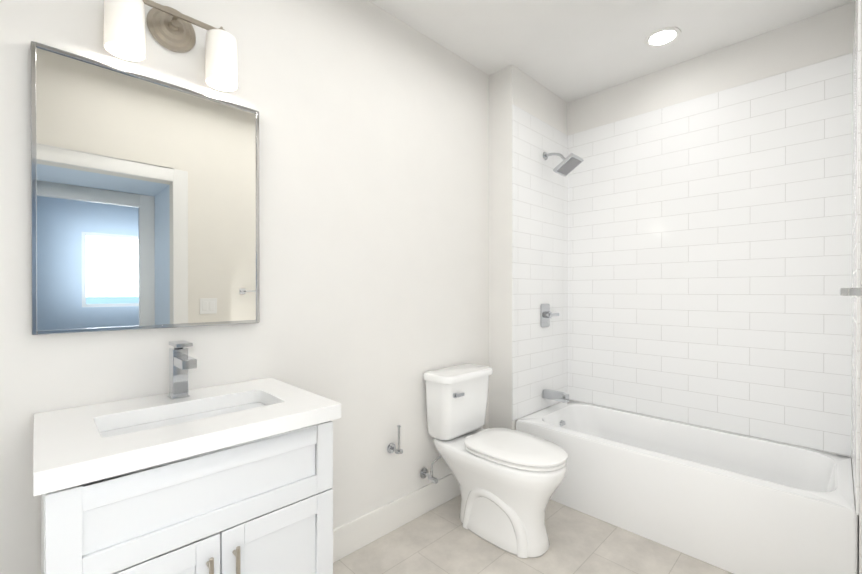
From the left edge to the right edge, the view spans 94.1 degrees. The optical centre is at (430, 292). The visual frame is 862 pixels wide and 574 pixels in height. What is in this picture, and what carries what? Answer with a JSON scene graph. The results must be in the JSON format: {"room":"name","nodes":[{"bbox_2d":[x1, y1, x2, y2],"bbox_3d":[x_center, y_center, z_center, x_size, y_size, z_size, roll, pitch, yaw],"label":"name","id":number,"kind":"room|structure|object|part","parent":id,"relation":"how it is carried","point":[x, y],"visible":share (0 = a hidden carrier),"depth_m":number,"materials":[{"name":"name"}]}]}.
{"room":"bathroom","nodes":[
{"label":"bathroom","id":0,"kind":"room"},
{"bbox_2d":[0,0,488,573],"bbox_3d":[-0.327,-0.104,2.056,3.650,2.720,0.126,0,0,-45],"label":"wall","id":1,"kind":"structure","parent":0,"point":[374,212],"depth_m":1.60,"materials":[{"name":"paint"}]},
{"bbox_3d":[-0.927,-0.301,1.391,0.649,0.849,0.024,0,0,-45],"label":"mirror","id":2,"kind":"part","parent":1,"relation":"part of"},
{"bbox_2d":[104,0,237,91],"bbox_3d":[-0.872,-0.882,1.375,0.390,0.241,0.121,0,0,-45],"label":"sconce","id":3,"kind":"object","parent":1,"relation":"attached to","point":[170,28],"visible":1,"depth_m":1.38,"materials":[{"name":"white glass"}]},
{"bbox_2d":[387,425,402,453],"bbox_3d":[-0.183,0.768,2.091,0.054,0.160,0.082,0,0,-45],"label":"toilet paper holder","id":4,"kind":"object","parent":1,"relation":"attached to","point":[391,447],"visible":1,"depth_m":2.08,"materials":[{"name":"silver metal"}]},
{"bbox_2d":[333,473,460,562],"bbox_3d":[-0.129,1.181,2.194,1.480,0.150,0.015,0,0,-45],"label":"baseboard","id":5,"kind":"structure","parent":1,"relation":"attached to","point":[352,536],"depth_m":2.10,"materials":[{"name":"white wood"}]},
{"bbox_2d":[489,65,566,429],"bbox_3d":[0.723,-0.107,2.913,0.750,2.720,0.183,0,0,-45],"label":"wall","id":6,"kind":"structure","parent":0,"point":[510,85],"depth_m":2.66,"materials":[{"name":"paint"}]},
{"bbox_2d":[512,104,567,420],"bbox_3d":[0.791,-0.191,2.845,0.750,2.036,0.009,0,0,-45],"label":"wall tile","id":7,"kind":"structure","parent":6,"relation":"attached to","point":[539,248],"depth_m":2.79,"materials":[{"name":"white tile"}]},
{"bbox_2d":[541,304,558,326],"bbox_3d":[0.843,0.163,2.846,0.150,0.165,0.063,0,0,-45],"label":"shower valve","id":8,"kind":"object","parent":7,"relation":"attached to","point":[546,314],"visible":1,"depth_m":2.83,"materials":[{"name":"silver metal"}]},
{"bbox_2d":[543,389,568,402],"bbox_3d":[0.869,0.721,2.797,0.058,0.063,0.171,0,0,-45],"label":"tub spout","id":9,"kind":"object","parent":7,"relation":"attached to","point":[563,397],"visible":1,"depth_m":2.77,"materials":[{"name":"silver metal"}]},
{"bbox_2d":[543,152,583,176],"bbox_3d":[0.896,-0.906,2.764,0.160,0.184,0.248,0,0,-45],"label":"shower head","id":10,"kind":"object","parent":7,"relation":"attached to","point":[567,165],"visible":1,"depth_m":2.72},
{"bbox_2d":[333,494,733,573],"bbox_3d":[0.302,1.309,1.425,3.650,0.100,1.916,0,0,-45],"label":"floor","id":11,"kind":"structure","parent":0,"point":[440,539],"depth_m":1.93,"materials":[{"name":"tile"}]},
{"bbox_2d":[33,340,340,573],"bbox_3d":[-0.720,0.713,1.226,0.700,1.093,0.552,0,0,-45],"label":"bathroom vanity","id":12,"kind":"object","parent":11,"relation":"on","point":[232,478],"visible":1,"depth_m":1.06,"materials":[{"name":"white painted wood"},{"name":"white quartz"},{"name":"brushed nickel"}]},
{"bbox_2d":[168,340,196,399],"bbox_3d":[-0.818,0.260,1.323,0.052,0.188,0.164,0,0,-45],"label":"faucet","id":13,"kind":"object","parent":12,"relation":"on","point":[180,362],"depth_m":1.34,"materials":[{"name":"silver metal"}]},
{"bbox_3d":[-0.538,0.750,1.042,0.075,0.160,0.036,0,0,-45],"label":"handle","id":14,"kind":"part","parent":12,"relation":"part of","materials":[{"name":"silver metal"}]},
{"bbox_2d":[420,364,567,557],"bbox_3d":[0.352,0.854,2.133,0.428,0.813,0.752,0,0,-45],"label":"toilet","id":15,"kind":"object","parent":11,"relation":"on","point":[509,481],"visible":1,"depth_m":2.04,"materials":[{"name":"white ceramic"}]},
{"bbox_3d":[0.163,0.633,2.324,0.428,0.371,0.214,0,0,-45],"label":"tank","id":16,"kind":"part","parent":15,"relation":"part of","materials":[{"name":"white ceramic"}]},
{"bbox_3d":[0.149,0.556,2.177,0.072,0.028,0.026,0,0,-45],"label":"handle","id":17,"kind":"part","parent":15,"relation":"part of","materials":[{"name":"silver metal"}]},
{"bbox_3d":[0.436,0.793,2.048,0.372,0.046,0.513,0,0,-45],"label":"seat","id":18,"kind":"part","parent":15,"relation":"part of","materials":[{"name":"white plastic"}]},
{"bbox_2d":[516,400,857,573],"bbox_3d":[1.338,1.043,2.318,0.712,0.425,1.527,0,0,-45],"label":"bathtub","id":19,"kind":"object","parent":11,"relation":"on","point":[734,503],"visible":0.9,"depth_m":2.01,"materials":[{"name":"white ceramic"}]},
{"bbox_2d":[369,0,855,102],"bbox_3d":[0.302,-1.511,1.414,3.650,0.100,1.916,0,0,-45],"label":"ceiling","id":20,"kind":"structure","parent":0,"point":[567,51],"depth_m":2.24,"materials":[{"name":"paint"}]},
{"bbox_2d":[644,27,680,47],"bbox_3d":[1.327,-1.460,2.304,0.184,0.007,0.184,0,0,-45],"label":"recessed light","id":21,"kind":"object","parent":20,"relation":"in","point":[649,36],"visible":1,"depth_m":2.29,"materials":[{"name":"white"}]},
{"bbox_2d":[567,1,855,457],"bbox_3d":[1.600,-0.106,2.631,0.100,2.720,1.816,0,0,-45],"label":"wall","id":22,"kind":"structure","parent":0,"point":[823,36],"depth_m":2.40,"materials":[{"name":"paint"}]},
{"bbox_2d":[568,53,852,456],"bbox_3d":[1.593,-0.190,2.560,0.009,2.036,1.524,0,0,-45],"label":"wall tile","id":23,"kind":"structure","parent":22,"relation":"attached to","point":[709,256],"depth_m":2.39,"materials":[{"name":"white tile"}]},
{"bbox_2d":[858,23,861,573],"bbox_3d":[1.641,-0.102,1.466,1.480,2.720,0.100,0,0,-45],"label":"wall","id":24,"kind":"structure","parent":0,"point":[860,544],"depth_m":1.45,"materials":[{"name":"paint"}]},
{"bbox_2d":[839,284,861,298],"bbox_3d":[1.070,-0.002,1.012,0.640,0.044,0.055,0,0,-45],"label":"towel rail","id":25,"kind":"object","parent":24,"relation":"attached to","point":[850,291],"visible":1,"depth_m":0.81,"materials":[{"name":"silver metal"}]},
{"bbox_2d":[851,0,861,514],"bbox_3d":[1.859,-0.187,1.757,0.741,2.036,0.009,0,0,-45],"label":"wall tile","id":26,"kind":"structure","parent":24,"relation":"attached to","point":[856,273],"depth_m":1.54,"materials":[{"name":"white tile"}]}
]}

